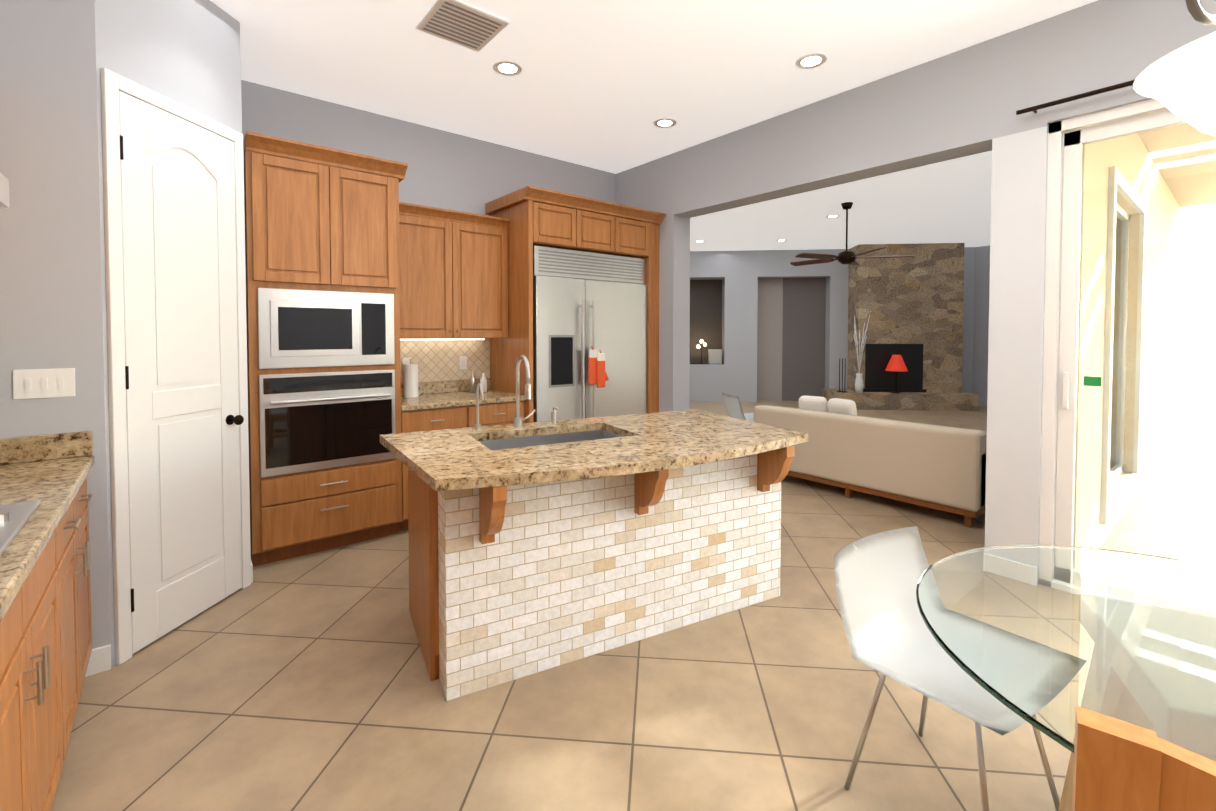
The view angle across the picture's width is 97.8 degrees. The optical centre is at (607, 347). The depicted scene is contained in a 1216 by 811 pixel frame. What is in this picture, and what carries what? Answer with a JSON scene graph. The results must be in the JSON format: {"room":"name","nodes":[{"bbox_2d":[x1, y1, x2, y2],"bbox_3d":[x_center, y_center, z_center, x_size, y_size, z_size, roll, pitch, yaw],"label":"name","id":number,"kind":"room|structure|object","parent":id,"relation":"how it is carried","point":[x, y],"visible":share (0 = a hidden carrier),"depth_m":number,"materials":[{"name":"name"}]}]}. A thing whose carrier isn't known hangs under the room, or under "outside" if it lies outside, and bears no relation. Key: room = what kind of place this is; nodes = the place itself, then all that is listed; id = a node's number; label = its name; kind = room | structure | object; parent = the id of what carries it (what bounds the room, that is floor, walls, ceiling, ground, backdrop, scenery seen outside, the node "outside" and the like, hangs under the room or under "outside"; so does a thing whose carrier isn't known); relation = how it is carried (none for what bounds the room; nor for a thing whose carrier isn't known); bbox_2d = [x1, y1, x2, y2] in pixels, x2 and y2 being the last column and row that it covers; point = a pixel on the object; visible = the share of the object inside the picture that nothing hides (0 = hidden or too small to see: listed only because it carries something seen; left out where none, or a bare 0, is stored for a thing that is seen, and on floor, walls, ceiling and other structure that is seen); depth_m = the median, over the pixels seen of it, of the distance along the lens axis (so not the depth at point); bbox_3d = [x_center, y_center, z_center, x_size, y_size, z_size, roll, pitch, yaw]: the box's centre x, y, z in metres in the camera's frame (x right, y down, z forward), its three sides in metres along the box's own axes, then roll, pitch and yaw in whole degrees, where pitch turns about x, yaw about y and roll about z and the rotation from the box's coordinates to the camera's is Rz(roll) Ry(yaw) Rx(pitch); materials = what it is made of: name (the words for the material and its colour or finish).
{"room":"kitchen","nodes":[
{"label":"kitchen","id":0,"kind":"room"},
{"bbox_2d":[200,8,247,590],"bbox_3d":[-2.315,-0.237,3.218,0.120,3.120,0.770,-1,2,-39],"label":"wall","id":1,"kind":"structure","parent":0,"point":[225,98],"depth_m":2.81,"materials":[{"name":"grey paint"}]},
{"bbox_2d":[12,368,75,399],"bbox_3d":[-2.225,0.140,2.096,0.170,0.115,0.010,-1,2,-39],"label":"light switch","id":2,"kind":"object","parent":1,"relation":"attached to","point":[39,383],"visible":1,"depth_m":2.09,"materials":[{"name":"white plastic"}]},
{"bbox_2d":[0,431,92,462],"bbox_3d":[-2.366,0.395,1.978,0.639,0.099,0.020,-1,2,-39],"label":"backsplash","id":3,"kind":"structure","parent":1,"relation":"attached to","point":[23,449],"depth_m":2.09,"materials":[{"name":"beige stone"}]},
{"bbox_2d":[85,561,252,676],"bbox_3d":[2.466,1.201,5.969,13.150,0.100,11.800,-1,2,-39],"label":"baseboard","id":4,"kind":"structure","parent":1,"relation":"attached to","point":[100,660],"depth_m":2.21,"materials":[{"name":"white wood"}]},
{"bbox_2d":[101,68,250,664],"bbox_3d":[-2.049,0.086,2.586,0.530,2.506,0.530,-1,2,-39],"label":"pantry door","id":5,"kind":"structure","parent":1,"relation":"in","point":[173,178],"depth_m":2.50,"materials":[{"name":"white wood"}]},
{"bbox_2d":[200,80,615,380],"bbox_3d":[-1.319,-0.275,4.659,3.490,3.120,0.150,-1,2,-39],"label":"wall","id":6,"kind":"structure","parent":0,"point":[445,170],"depth_m":4.39,"materials":[{"name":"grey paint"}]},
{"bbox_2d":[399,202,509,339],"bbox_3d":[-1.320,-0.570,4.290,0.986,1.012,0.378,-1,2,-39],"label":"upper cabinet","id":7,"kind":"object","parent":6,"relation":"attached to","point":[453,267],"visible":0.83,"depth_m":4.17,"materials":[{"name":"brown wood"}]},
{"bbox_2d":[52,401,1215,810],"bbox_3d":[2.466,1.300,5.972,13.450,0.100,12.100,-1,2,-39],"label":"floor","id":8,"kind":"structure","parent":0,"point":[300,683],"depth_m":1.98,"materials":[{"name":"tile"}]},
{"bbox_2d":[0,519,73,810],"bbox_3d":[-1.610,0.945,1.064,0.625,0.870,0.982,-1,2,-39],"label":"base cabinet","id":9,"kind":"object","parent":8,"relation":"on","point":[45,626],"depth_m":1.32,"materials":[{"name":"brown wood"}]},
{"bbox_2d":[0,455,94,630],"bbox_3d":[-0.680,0.520,-0.062,0.645,0.040,5.318,-1,2,-39],"label":"countertop","id":10,"kind":"structure","parent":9,"relation":"on","point":[57,483],"depth_m":1.58,"materials":[{"name":"beige stone"}]},
{"bbox_2d":[0,500,40,555],"bbox_3d":[-1.580,0.438,1.048,0.520,0.062,0.880,-1,2,-39],"label":"cooktop","id":11,"kind":"object","parent":10,"relation":"in","point":[15,517],"visible":0.96,"depth_m":1.38,"materials":[{"name":"silver metal"}]},
{"bbox_2d":[68,483,93,718],"bbox_3d":[-2.111,0.929,1.671,0.625,0.870,0.840,-1,2,-39],"label":"base cabinet","id":12,"kind":"object","parent":8,"relation":"on","point":[78,518],"depth_m":1.91,"materials":[{"name":"brown wood"}]},
{"bbox_2d":[243,131,407,566],"bbox_3d":[-1.927,0.030,3.612,0.910,2.565,0.701,-1,2,-39],"label":"tall cabinet","id":13,"kind":"object","parent":8,"relation":"on","point":[323,309],"visible":1,"depth_m":3.33,"materials":[{"name":"brown wood"}]},
{"bbox_2d":[399,339,525,531],"bbox_3d":[-1.239,0.612,4.224,0.986,1.370,0.655,-1,2,-39],"label":"base cabinet","id":14,"kind":"object","parent":8,"relation":"on","point":[441,401],"visible":0.31,"depth_m":4.28,"materials":[{"name":"brown wood"}]},
{"bbox_2d":[403,358,410,363],"bbox_3d":[-1.627,0.137,4.297,0.070,0.115,0.007,-1,2,-39],"label":"electrical outlet plate","id":15,"kind":"object","parent":14,"relation":"attached to","point":[405,360],"depth_m":4.29,"materials":[{"name":"white plastic"}]},
{"bbox_2d":[403,359,486,397],"bbox_3d":[-1.367,0.232,4.328,0.818,0.300,0.110,-1,2,-39],"label":"bottles","id":16,"kind":"object","parent":14,"relation":"on","point":[410,376],"depth_m":4.14,"materials":[{"name":"white"}]},
{"bbox_2d":[459,356,466,369],"bbox_3d":[-1.257,0.129,4.602,0.070,0.115,0.007,-1,2,-39],"label":"electrical outlet plate","id":17,"kind":"object","parent":14,"relation":"attached to","point":[462,362],"depth_m":4.60,"materials":[{"name":"white plastic"}]},
{"bbox_2d":[485,186,665,422],"bbox_3d":[-0.268,-0.005,4.946,1.528,2.565,0.750,-1,2,-39],"label":"surround","id":18,"kind":"object","parent":8,"relation":"on","point":[536,216],"visible":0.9,"depth_m":4.51,"materials":[{"name":"brown wood"}]},
{"bbox_2d":[408,462,763,685],"bbox_3d":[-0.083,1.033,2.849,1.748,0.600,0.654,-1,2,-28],"label":"kitchen island","id":19,"kind":"object","parent":8,"relation":"on","point":[510,583],"depth_m":2.29,"materials":[{"name":"stone"}]},
{"bbox_2d":[380,409,807,490],"bbox_3d":[-0.024,0.458,2.640,1.960,0.040,1.120,-1,2,-28],"label":"countertop","id":20,"kind":"structure","parent":19,"relation":"on","point":[450,459],"depth_m":2.38,"materials":[{"name":"stone"}]},
{"bbox_2d":[475,355,557,430],"bbox_3d":[-0.462,0.235,2.828,0.459,0.396,0.212,-1,2,-28],"label":"island faucet","id":21,"kind":"object","parent":20,"relation":"on","point":[518,420],"visible":1,"depth_m":2.87,"materials":[{"name":"silver metal"}]},
{"bbox_2d":[479,430,603,449],"bbox_3d":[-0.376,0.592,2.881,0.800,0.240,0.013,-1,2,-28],"label":"sink","id":22,"kind":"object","parent":20,"relation":"in","point":[498,444],"depth_m":2.88,"materials":[{"name":"grey metal"}]},
{"bbox_2d":[604,430,621,438],"bbox_3d":[0.077,0.593,2.867,0.012,0.240,0.460,-1,2,-28],"label":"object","id":23,"kind":"structure","parent":20,"relation":"in","point":[607,434],"depth_m":2.98,"materials":[{"name":"grey metal"}]},
{"bbox_2d":[533,245,646,421],"bbox_3d":[-0.288,0.212,4.946,1.240,2.130,0.694,-1,2,-39],"label":"refrigerator","id":24,"kind":"object","parent":8,"relation":"on","point":[583,302],"visible":0.58,"depth_m":4.64,"materials":[{"name":"silver metal"}]},
{"bbox_2d":[588,346,608,387],"bbox_3d":[-0.084,0.164,4.637,0.205,0.362,0.049,-1,2,-39],"label":"oven mitts","id":25,"kind":"object","parent":24,"relation":"hanging from","point":[597,374],"visible":1,"depth_m":4.61,"materials":[{"name":"orange fabric"}]},
{"bbox_2d":[722,392,753,421],"bbox_3d":[1.599,0.886,6.069,0.500,0.727,0.520,0,2,-9],"label":"chair","id":26,"kind":"object","parent":8,"relation":"on","point":[733,406],"visible":0.56,"depth_m":5.96,"materials":[{"name":"white plastic"}]},
{"bbox_2d":[754,396,986,527],"bbox_3d":[2.370,0.875,4.780,0.900,0.814,1.900,-1,2,-39],"label":"sofa","id":27,"kind":"object","parent":8,"relation":"on","point":[849,450],"visible":0.85,"depth_m":4.25,"materials":[{"name":"beige fabric"}]},
{"bbox_2d":[822,243,978,410],"bbox_3d":[5.552,-0.421,10.202,2.500,3.118,0.898,0,2,6],"label":"fireplace","id":28,"kind":"object","parent":8,"relation":"on","point":[912,307],"visible":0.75,"depth_m":10.07,"materials":[{"name":"stone"}]},
{"bbox_2d":[837,359,846,392],"bbox_3d":[4.466,0.520,10.112,0.174,0.639,0.174,-1,2,-39],"label":"fireplace tools","id":29,"kind":"object","parent":28,"relation":"on","point":[842,391],"visible":1,"depth_m":10.11,"materials":[{"name":"black metal"}]},
{"bbox_2d":[853,315,869,392],"bbox_3d":[4.734,0.106,9.979,0.202,1.475,0.282,-1,2,-39],"label":"vase","id":30,"kind":"object","parent":28,"relation":"on","point":[859,384],"visible":1,"depth_m":9.96,"materials":[{"name":"white ceramic"}]},
{"bbox_2d":[885,355,907,393],"bbox_3d":[5.392,0.485,9.921,0.378,0.719,0.379,-1,2,-39],"label":"lamp","id":31,"kind":"object","parent":28,"relation":"on","point":[896,363],"visible":1,"depth_m":9.82,"materials":[{"name":"red fabric"}]},
{"bbox_2d":[834,526,1059,810],"bbox_3d":[1.013,1.005,1.591,0.520,0.727,0.500,-1,2,-31],"label":"chair","id":32,"kind":"object","parent":8,"relation":"on","point":[887,631],"visible":0.65,"depth_m":1.65,"materials":[{"name":"white plastic"}]},
{"bbox_2d":[1058,752,1073,810],"bbox_3d":[1.298,1.009,1.049,0.540,0.743,0.540,1,2,27],"label":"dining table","id":33,"kind":"object","parent":8,"relation":"on","point":[1066,800],"depth_m":1.36,"materials":[{"name":"brown wood"}]},
{"bbox_2d":[916,545,1215,761],"bbox_3d":[1.298,0.629,1.039,1.203,0.014,1.203,-1,2,-39],"label":"dining table","id":34,"kind":"object","parent":33,"relation":"on","point":[1046,639],"visible":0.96,"depth_m":1.15,"materials":[{"name":"clear glass"}]},
{"bbox_2d":[1072,706,1215,810],"bbox_3d":[0.854,0.906,0.657,0.450,0.970,0.521,1,2,39],"label":"dining chair","id":35,"kind":"object","parent":8,"relation":"on","point":[1120,765],"visible":1,"depth_m":0.58,"materials":[{"name":"brown wood"}]},
{"bbox_2d":[210,0,1194,250],"bbox_3d":[2.466,-1.928,5.886,13.450,0.120,12.100,-1,2,-39],"label":"ceiling","id":36,"kind":"structure","parent":0,"point":[604,85],"depth_m":3.49,"materials":[{"name":"white paint"}]},
{"bbox_2d":[416,0,508,51],"bbox_3d":[-0.807,-1.782,2.935,0.380,0.015,0.380,-1,2,-39],"label":"ceiling vent","id":37,"kind":"object","parent":36,"relation":"in","point":[464,25],"visible":1,"depth_m":2.92,"materials":[{"name":"white metal"}]},
{"bbox_2d":[493,61,521,75],"bbox_3d":[-0.645,-1.799,3.412,0.183,0.005,0.191,-1,2,-39],"label":"recessed light","id":38,"kind":"object","parent":36,"relation":"in","point":[508,68],"depth_m":3.41,"materials":[{"name":"white"}]},
{"bbox_2d":[654,118,675,127],"bbox_3d":[0.461,-1.823,4.294,0.184,0.005,0.188,-1,2,-39],"label":"recessed light","id":39,"kind":"object","parent":36,"relation":"in","point":[665,122],"depth_m":4.31,"materials":[{"name":"white"}]},
{"bbox_2d":[796,53,826,68],"bbox_3d":[1.272,-1.797,3.322,0.191,0.005,0.185,-1,2,-39],"label":"recessed light","id":40,"kind":"object","parent":36,"relation":"in","point":[808,61],"depth_m":3.33,"materials":[{"name":"white"}]},
{"bbox_2d":[826,215,838,217],"bbox_3d":[3.257,-1.913,7.706,0.182,0.005,0.177,-1,2,-39],"label":"recessed light","id":41,"kind":"object","parent":36,"relation":"in","point":[830,216],"depth_m":7.71,"materials":[{"name":"white"}]},
{"bbox_2d":[790,202,913,265],"bbox_3d":[3.094,-1.501,7.016,1.527,0.790,1.472,-1,2,-39],"label":"ceiling fan","id":42,"kind":"object","parent":36,"relation":"hanging from","point":[846,257],"visible":1,"depth_m":6.90,"materials":[{"name":"brown metal"}]},
{"bbox_2d":[1133,0,1215,135],"bbox_3d":[1.336,-1.030,0.961,0.534,1.412,0.533,-1,2,-39],"label":"pendant light","id":43,"kind":"object","parent":36,"relation":"hanging from","point":[1180,82],"visible":1,"depth_m":1.05,"materials":[{"name":"white"}]},
{"bbox_2d":[1162,144,1195,213],"bbox_3d":[5.761,-2.963,5.657,8.320,1.959,0.300,-1,2,-39],"label":"parapet","id":44,"kind":"object","parent":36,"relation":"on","point":[1181,161],"depth_m":6.75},
{"bbox_2d":[689,247,974,401],"bbox_3d":[3.449,-0.446,11.120,8.837,3.120,0.520,0,2,6],"label":"wall","id":45,"kind":"structure","parent":0,"point":[772,325],"depth_m":11.01,"materials":[{"name":"grey paint"}]},
{"bbox_2d":[697,340,706,363],"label":"figurine","id":46,"kind":"object","parent":45,"relation":"on","point":[701,341],"depth_m":11.25,"materials":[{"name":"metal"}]},
{"bbox_2d":[708,349,721,363],"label":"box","id":47,"kind":"object","parent":45,"relation":"on","point":[714,356],"depth_m":11.11,"materials":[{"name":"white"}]},
{"bbox_2d":[616,0,1215,546],"bbox_3d":[1.031,-0.278,4.747,0.230,3.120,12.100,-1,2,-39],"label":"wall","id":48,"kind":"structure","parent":0,"point":[964,102],"depth_m":3.10,"materials":[{"name":"grey paint"}]},
{"bbox_2d":[1016,79,1135,114],"bbox_3d":[3.233,-1.270,1.799,0.080,0.024,2.990,-1,2,-39],"label":"curtain rod","id":49,"kind":"object","parent":48,"relation":"attached to","point":[1034,109],"visible":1,"depth_m":2.73,"materials":[{"name":"brown metal"}]},
{"bbox_2d":[1039,99,1215,565],"bbox_3d":[3.344,0.076,1.946,0.170,2.560,2.720,-1,2,-39],"label":"door frame","id":50,"kind":"structure","parent":48,"relation":"attached to","point":[1068,139],"depth_m":2.88,"materials":[{"name":"white"}]},
{"bbox_2d":[1073,133,1193,548],"bbox_3d":[5.739,-0.304,5.754,8.320,3.120,0.370,-1,2,-39],"label":"wall","id":51,"kind":"structure","parent":0,"point":[1084,312],"depth_m":4.46,"materials":[{"name":"beige paint"}]},
{"bbox_2d":[1100,166,1145,523],"bbox_3d":[3.793,-0.024,4.049,1.580,2.330,0.260,-1,2,-39],"label":"window","id":52,"kind":"structure","parent":51,"relation":"in","point":[1108,364],"depth_m":4.19,"materials":[{"name":"white"}]},
{"bbox_3d":[-1.649,-0.633,0.956,0.458,1.290,2.468,-1,2,-39],"label":"upper cabinet","id":53,"kind":"object","parent":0,"visible":0},
{"bbox_2d":[0,172,9,207],"bbox_3d":[-1.647,-0.457,1.021,0.538,0.174,0.800,-1,2,-39],"label":"range hood","id":54,"kind":"object","parent":53,"relation":"attached to","point":[4,192],"visible":1,"depth_m":1.46,"materials":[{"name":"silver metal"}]},
{"label":"outside","id":55,"kind":"structure","parent":0,"visible":0},
{"bbox_2d":[1190,404,1215,424],"bbox_3d":[10.356,1.380,3.337,12.320,0.080,9.300,-1,2,-39],"label":"ground","id":56,"kind":"structure","parent":55,"point":[1205,417],"depth_m":9.19,"materials":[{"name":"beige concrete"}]},
{"bbox_2d":[1138,123,1215,207],"bbox_3d":[6.774,-0.166,2.613,5.919,3.050,5.799,-1,2,-39],"label":"roof","id":57,"kind":"structure","parent":56,"relation":"on","point":[1205,194],"depth_m":4.96,"materials":[{"name":"paint"}]}
]}

